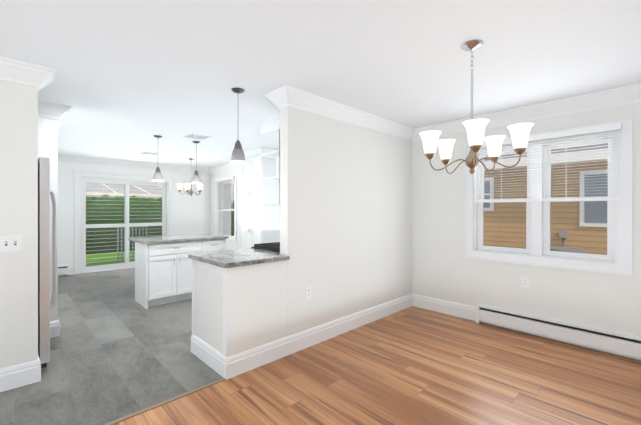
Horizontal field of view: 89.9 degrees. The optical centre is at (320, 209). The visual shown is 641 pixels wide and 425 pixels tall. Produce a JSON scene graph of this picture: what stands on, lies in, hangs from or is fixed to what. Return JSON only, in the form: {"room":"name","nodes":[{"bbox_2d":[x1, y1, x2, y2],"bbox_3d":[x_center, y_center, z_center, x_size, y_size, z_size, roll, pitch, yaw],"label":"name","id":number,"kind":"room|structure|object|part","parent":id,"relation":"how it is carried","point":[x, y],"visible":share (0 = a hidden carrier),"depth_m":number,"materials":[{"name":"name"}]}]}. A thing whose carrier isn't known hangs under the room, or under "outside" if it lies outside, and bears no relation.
{"room":"kitchen and dining room","nodes":[
{"label":"kitchen and dining room","id":0,"kind":"room"},
{"bbox_2d":[0,80,39,368],"bbox_3d":[-3.170,0.118,1.600,2.640,2.400,0.120,0,0,-44],"label":"wall","id":1,"kind":"structure","parent":0,"point":[28,137],"depth_m":2.40,"materials":[{"name":"paint"}]},
{"bbox_2d":[0,235,21,251],"bbox_3d":[-2.277,0.247,2.359,0.118,0.118,0.018,0,0,-44],"label":"switch plate","id":2,"kind":"object","parent":1,"relation":"attached to","point":[10,243],"visible":1,"depth_m":2.36,"materials":[{"name":"white plastic"}]},
{"bbox_2d":[0,358,40,391],"bbox_3d":[-3.116,1.236,1.557,2.657,0.165,0.017,0,0,-44],"label":"baseboard","id":3,"kind":"structure","parent":1,"relation":"attached to","point":[28,373],"depth_m":2.39,"materials":[{"name":"white wood"}]},
{"bbox_2d":[0,56,55,91],"bbox_3d":[-3.022,-1.011,1.585,2.654,0.142,0.104,0,0,-44],"label":"crown molding","id":4,"kind":"structure","parent":1,"relation":"attached to","point":[39,77],"depth_m":2.38,"materials":[{"name":"white wood"}]},
{"bbox_2d":[40,117,57,320],"bbox_3d":[-4.170,0.114,4.754,0.120,2.400,4.000,0,0,-44],"label":"wall","id":5,"kind":"structure","parent":0,"point":[48,127],"depth_m":3.32,"materials":[{"name":"paint"}]},
{"bbox_2d":[38,100,55,118],"bbox_3d":[-3.028,-1.013,3.005,0.850,0.142,0.104,0,0,-44],"label":"crown molding","id":6,"kind":"structure","parent":5,"relation":"attached to","point":[45,109],"depth_m":3.25,"materials":[{"name":"white wood"}]},
{"bbox_2d":[50,320,59,337],"bbox_3d":[-4.070,1.232,4.737,0.037,0.165,3.867,0,0,-44],"label":"baseboard","id":7,"kind":"structure","parent":5,"relation":"attached to","point":[54,325],"depth_m":3.33,"materials":[{"name":"white"}]},
{"bbox_2d":[56,103,71,129],"bbox_3d":[-4.001,-1.015,4.739,0.104,0.142,3.954,0,0,-44],"label":"crown molding","id":8,"kind":"structure","parent":5,"relation":"attached to","point":[62,110],"depth_m":3.34,"materials":[{"name":"white wood"}]},
{"bbox_2d":[86,183,161,196],"bbox_3d":[-11.093,-0.178,12.255,10.080,3.125,3.611,0,0,-44],"label":"roof","id":9,"kind":"object","parent":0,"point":[101,188],"depth_m":13.45,"materials":[{"name":"grey"}]},
{"bbox_2d":[58,162,209,266],"bbox_3d":[-4.191,0.111,7.400,3.750,2.400,0.150,0,0,-44],"label":"wall","id":10,"kind":"structure","parent":0,"point":[191,214],"depth_m":7.49,"materials":[{"name":"paint"}]},
{"bbox_2d":[58,264,69,275],"bbox_3d":[-5.196,1.205,6.282,0.458,0.215,0.072,0,0,-44],"label":"heater","id":11,"kind":"object","parent":10,"relation":"attached to","point":[63,269],"visible":0.44,"depth_m":6.37,"materials":[{"name":"white"}]},
{"bbox_2d":[58,266,73,275],"bbox_3d":[-5.187,1.230,6.331,0.510,0.165,0.017,0,0,-44],"label":"baseboard","id":12,"kind":"structure","parent":10,"relation":"attached to","point":[71,268],"depth_m":6.48,"materials":[{"name":"white wood"}]},
{"bbox_2d":[72,170,173,274],"bbox_3d":[-4.342,0.254,7.211,1.970,2.115,0.175,0,0,-44],"label":"door frame","id":13,"kind":"structure","parent":10,"relation":"attached to","point":[167,180],"depth_m":6.71,"materials":[{"name":"white wood"}]},
{"bbox_2d":[82,178,165,271],"bbox_3d":[-4.362,0.316,7.231,1.670,1.950,0.098,0,0,-44],"label":"sliding door","id":14,"kind":"structure","parent":10,"relation":"in","point":[126,224],"depth_m":7.12,"materials":[{"name":"white"}]},
{"bbox_2d":[58,154,207,173],"bbox_3d":[-4.129,-1.018,7.283,3.180,0.142,0.104,0,0,-44],"label":"crown molding","id":15,"kind":"structure","parent":10,"relation":"attached to","point":[61,158],"depth_m":7.10,"materials":[{"name":"white wood"}]},
{"bbox_2d":[195,260,287,356],"bbox_3d":[-0.747,0.884,2.960,0.599,0.865,0.670,0,0,-44],"label":"wall","id":16,"kind":"structure","parent":0,"point":[257,305],"depth_m":2.71,"materials":[{"name":"paint"}]},
{"bbox_2d":[191,334,221,374],"bbox_3d":[-0.973,1.234,2.750,0.017,0.165,0.660,0,0,-44],"label":"baseboard","id":17,"kind":"structure","parent":16,"relation":"attached to","point":[205,352],"depth_m":2.75,"materials":[{"name":"white wood"}]},
{"bbox_2d":[192,259,226,356],"bbox_3d":[-0.965,0.802,2.750,0.006,0.698,0.668,0,0,-44],"label":"trim","id":18,"kind":"structure","parent":16,"relation":"attached to","point":[212,268],"depth_m":2.60,"materials":[{"name":"white wood"}]},
{"bbox_2d":[188,248,289,267],"bbox_3d":[-0.739,0.430,2.963,0.675,0.038,0.735,0,0,-44],"label":"countertop","id":19,"kind":"structure","parent":16,"relation":"on","point":[236,258],"depth_m":2.83,"materials":[{"name":"stone"}]},
{"bbox_2d":[0,0,640,167],"bbox_3d":[-1.379,-1.113,2.476,6.800,0.060,11.150,0,0,-44],"label":"ceiling","id":20,"kind":"structure","parent":0,"point":[131,78],"depth_m":2.31,"materials":[{"name":"paint"}]},
{"bbox_2d":[139,152,159,155],"bbox_3d":[-3.291,-1.079,6.191,0.300,0.016,0.280,0,0,-44],"label":"ceiling vent","id":21,"kind":"object","parent":20,"relation":"in","point":[149,153],"visible":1,"depth_m":6.16,"materials":[{"name":"white plastic"}]},
{"bbox_2d":[153,135,162,181],"bbox_3d":[-2.389,-0.753,4.715,0.138,0.666,0.138,0,0,-44],"label":"pendant light","id":22,"kind":"object","parent":20,"relation":"hanging from","point":[157,176],"visible":1,"depth_m":4.68,"materials":[{"name":"white glass"}]},
{"bbox_3d":[-2.389,-0.487,4.716,0.138,0.135,0.138,0,0,-44],"label":"lamp shade","id":23,"kind":"part","parent":22,"relation":"part of","materials":[{"name":"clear glass"}]},
{"bbox_2d":[177,158,203,195],"bbox_3d":[-2.767,-0.688,6.846,0.548,0.800,0.529,0,0,-44],"label":"chandelier","id":24,"kind":"object","parent":20,"relation":"hanging from","point":[187,186],"visible":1,"depth_m":6.77,"materials":[{"name":"white glass"}]},
{"bbox_2d":[192,141,200,183],"bbox_3d":[-1.977,-0.753,5.110,0.138,0.666,0.138,0,0,-44],"label":"pendant light","id":25,"kind":"object","parent":20,"relation":"hanging from","point":[196,178],"visible":1,"depth_m":5.07,"materials":[{"name":"white glass"}]},
{"bbox_3d":[-1.977,-0.488,5.110,0.138,0.135,0.138,0,0,-44],"label":"lamp shade","id":26,"kind":"part","parent":25,"relation":"part of","materials":[{"name":"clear glass"}]},
{"bbox_2d":[183,134,211,140],"bbox_3d":[-1.835,-1.075,4.788,0.320,0.020,0.300,0,0,-44],"label":"ceiling vent","id":27,"kind":"object","parent":20,"relation":"in","point":[196,137],"visible":1,"depth_m":4.76,"materials":[{"name":"white plastic"}]},
{"bbox_2d":[230,87,245,164],"bbox_3d":[-0.744,-0.750,2.898,0.138,0.666,0.138,0,0,-44],"label":"light","id":28,"kind":"object","parent":20,"relation":"hanging from","point":[237,156],"visible":1,"depth_m":2.86,"materials":[{"name":"silver metal"}]},
{"bbox_3d":[-0.744,-0.485,2.898,0.138,0.135,0.138,0,0,-44],"label":"lamp shade","id":29,"kind":"part","parent":28,"relation":"part of","materials":[{"name":"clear glass"}]},
{"bbox_3d":[-0.744,-0.810,2.898,0.120,0.546,0.120,0,0,-44],"label":"frame","id":30,"kind":"part","parent":28,"relation":"part of","materials":[{"name":"silver metal"}]},
{"bbox_2d":[419,39,533,173],"bbox_3d":[1.010,-0.658,2.098,0.654,0.848,0.648,0,0,-44],"label":"dining chandelier","id":31,"kind":"object","parent":20,"relation":"hanging from","point":[519,132],"visible":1,"depth_m":2.07,"materials":[{"name":"white glass"}]},
{"bbox_2d":[0,268,640,424],"bbox_3d":[-1.379,1.347,2.479,6.800,0.060,11.150,0,0,-44],"label":"floor","id":32,"kind":"structure","parent":0,"point":[412,365],"depth_m":2.52,"materials":[{"name":"brown wood"}]},
{"bbox_2d":[38,157,56,367],"bbox_3d":[-2.745,0.444,2.728,0.773,1.745,0.870,0,0,-44],"label":"refrigerator","id":33,"kind":"object","parent":32,"relation":"on","point":[45,192],"visible":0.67,"depth_m":2.62,"materials":[{"name":"silver metal"}]},
{"bbox_2d":[104,378,225,424],"bbox_3d":[-2.045,1.316,1.252,3.640,0.005,0.032,0,0,-44],"label":"threshold strip","id":34,"kind":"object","parent":32,"relation":"on","point":[161,403],"depth_m":2.18,"materials":[{"name":"brown wood"}]},
{"bbox_2d":[128,233,228,308],"bbox_3d":[-2.154,0.863,4.913,1.210,0.901,0.802,0,0,-44],"label":"kitchen island","id":35,"kind":"object","parent":32,"relation":"on","point":[163,269],"visible":0.75,"depth_m":4.49,"materials":[{"name":"white wood"}]},
{"bbox_2d":[241,147,279,248],"bbox_3d":[-1.075,0.113,6.078,0.675,2.398,0.860,0,0,-44],"label":"wall","id":36,"kind":"structure","parent":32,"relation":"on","point":[260,223],"depth_m":5.80,"materials":[{"name":"white paint"}]},
{"bbox_2d":[251,242,279,252],"bbox_3d":[-0.322,0.793,3.575,0.760,1.045,0.661,0,0,-44],"label":"range","id":37,"kind":"object","parent":32,"relation":"on","point":[273,246],"visible":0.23,"depth_m":3.36,"materials":[{"name":"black metal"}]},
{"bbox_2d":[280,107,411,335],"bbox_3d":[0.440,0.115,3.715,2.160,2.400,0.120,0,0,-44],"label":"wall","id":38,"kind":"structure","parent":0,"point":[346,217],"depth_m":3.42,"materials":[{"name":"paint"}]},
{"bbox_2d":[261,119,279,204],"bbox_3d":[-0.040,-0.454,3.567,1.258,0.800,0.328,0,0,-44],"label":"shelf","id":39,"kind":"object","parent":38,"relation":"attached to","point":[271,129],"visible":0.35,"depth_m":3.14,"materials":[{"name":"white wood"}]},
{"bbox_2d":[264,89,282,109],"bbox_3d":[0.217,-1.013,3.641,1.944,0.142,0.124,0,0,-44],"label":"crown molding","id":40,"kind":"structure","parent":38,"relation":"attached to","point":[271,95],"depth_m":2.97,"materials":[{"name":"white wood"}]},
{"bbox_2d":[306,286,311,298],"bbox_3d":[-0.114,0.796,3.095,0.072,0.118,0.008,0,0,-44],"label":"outlet","id":41,"kind":"object","parent":38,"relation":"attached to","point":[308,292],"visible":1,"depth_m":3.09,"materials":[{"name":"white plastic"}]},
{"bbox_2d":[220,293,412,379],"bbox_3d":[0.265,1.233,3.453,2.777,0.165,0.017,0,0,-44],"label":"baseboard","id":42,"kind":"structure","parent":38,"relation":"attached to","point":[237,364],"depth_m":3.03,"materials":[{"name":"white wood"}]},
{"bbox_2d":[276,85,415,139],"bbox_3d":[0.437,-1.013,3.562,2.154,0.142,0.114,0,0,-44],"label":"crown molding","id":43,"kind":"structure","parent":38,"relation":"attached to","point":[286,96],"depth_m":3.31,"materials":[{"name":"white wood"}]},
{"bbox_2d":[210,102,640,335],"bbox_3d":[0.950,0.114,4.709,0.350,2.400,11.150,0,0,-44],"label":"wall","id":44,"kind":"structure","parent":0,"point":[443,268],"depth_m":3.66,"materials":[{"name":"paint"}]},
{"bbox_2d":[208,164,240,173],"bbox_3d":[-0.985,-1.017,6.399,0.104,0.142,5.730,0,0,-44],"label":"crown molding","id":45,"kind":"structure","parent":44,"relation":"attached to","point":[227,167],"depth_m":7.85,"materials":[{"name":"white wood"}]},
{"bbox_2d":[216,176,236,243],"bbox_3d":[-2.264,0.000,7.883,0.158,1.604,1.024,0,0,-44],"label":"window","id":46,"kind":"structure","parent":44,"relation":"in","point":[218,216],"depth_m":8.15,"materials":[{"name":"white"}]},
{"bbox_2d":[215,176,233,210],"bbox_3d":[-2.341,-0.380,7.808,0.044,0.800,0.880,0,0,-44],"label":"window blinds","id":47,"kind":"object","parent":46,"relation":"attached to","point":[226,178],"visible":1,"depth_m":7.75,"materials":[{"name":"white plastic"}]},
{"bbox_3d":[-2.232,-0.005,7.913,0.060,1.370,0.800,0,0,-44],"label":"kitchen window sash","id":48,"kind":"part","parent":46,"relation":"part of","materials":[{"name":"white plastic"}]},
{"bbox_2d":[412,294,475,320],"bbox_3d":[1.560,1.232,4.097,0.017,0.165,0.840,0,0,-44],"label":"baseboard","id":49,"kind":"structure","parent":44,"relation":"attached to","point":[429,303],"depth_m":4.07,"materials":[{"name":"white wood"}]},
{"bbox_2d":[409,83,640,140],"bbox_3d":[2.912,-1.012,2.620,0.104,0.142,4.880,0,0,-44],"label":"crown molding","id":50,"kind":"structure","parent":44,"relation":"attached to","point":[629,94],"depth_m":3.22,"materials":[{"name":"white wood"}]},
{"bbox_2d":[521,276,528,287],"bbox_3d":[2.192,0.776,3.442,0.008,0.118,0.072,0,0,-44],"label":"outlet","id":51,"kind":"object","parent":44,"relation":"attached to","point":[524,282],"visible":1,"depth_m":3.44,"materials":[{"name":"white plastic"}]},
{"bbox_2d":[465,119,632,275],"bbox_3d":[2.302,-0.109,3.407,0.158,1.384,1.454,0,0,-44],"label":"window","id":52,"kind":"structure","parent":44,"relation":"in","point":[621,264],"depth_m":3.31,"materials":[{"name":"white"}]},
{"bbox_2d":[469,122,620,233],"bbox_3d":[2.224,-0.279,3.333,0.044,1.000,1.310,0,0,-44],"label":"window blinds","id":53,"kind":"object","parent":52,"relation":"attached to","point":[580,131],"visible":0.94,"depth_m":3.15,"materials":[{"name":"white plastic"}]},
{"bbox_3d":[2.333,-0.105,3.438,0.060,1.158,1.220,0,0,-44],"label":"dining room window sash","id":54,"kind":"part","parent":52,"relation":"part of","materials":[{"name":"white plastic"}]},
{"bbox_2d":[475,303,640,360],"bbox_3d":[2.988,1.209,2.564,0.072,0.215,3.338,0,0,-44],"label":"heater","id":55,"kind":"object","parent":44,"relation":"attached to","point":[613,342],"visible":1,"depth_m":3.16,"materials":[{"name":"white metal"}]},
{"label":"outside","id":56,"kind":"structure","parent":0,"visible":0},
{"bbox_2d":[86,250,134,265],"bbox_3d":[-1.506,1.501,7.309,28.000,0.220,36.000,0,0,-44],"label":"ground","id":57,"kind":"structure","parent":56,"point":[111,255],"depth_m":9.18,"materials":[{"name":"green plant"}]},
{"bbox_2d":[115,226,148,262],"bbox_3d":[-5.060,0.899,8.633,0.800,0.980,0.070,0,0,-44],"label":"railing","id":58,"kind":"object","parent":57,"relation":"on","point":[129,241],"depth_m":8.57,"materials":[{"name":"grey"}]},
{"bbox_2d":[86,194,233,253],"bbox_3d":[-7.112,0.431,11.099,15.150,1.910,1.568,0,0,-44],"label":"hedge","id":59,"kind":"object","parent":57,"relation":"on","point":[142,216],"depth_m":10.60,"materials":[{"name":"green plant"}]},
{"bbox_2d":[484,143,607,254],"bbox_3d":[6.217,-0.709,7.088,4.350,4.200,21.000,0,0,-44],"label":"house","id":60,"kind":"structure","parent":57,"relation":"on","point":[593,232],"depth_m":6.12,"materials":[{"name":"beige wood"}]},
{"bbox_3d":[2.615,1.388,5.718,3.450,0.010,24.000,0,0,-44],"label":"path","id":61,"kind":"object","parent":57,"relation":"on","visible":0},
{"bbox_2d":[550,230,586,252],"bbox_3d":[4.282,0.883,5.542,1.284,1.000,0.570,0,0,-44],"label":"ac unit","id":62,"kind":"object","parent":61,"relation":"on","point":[561,234],"depth_m":5.27,"materials":[{"name":"grey metal"}]}
]}

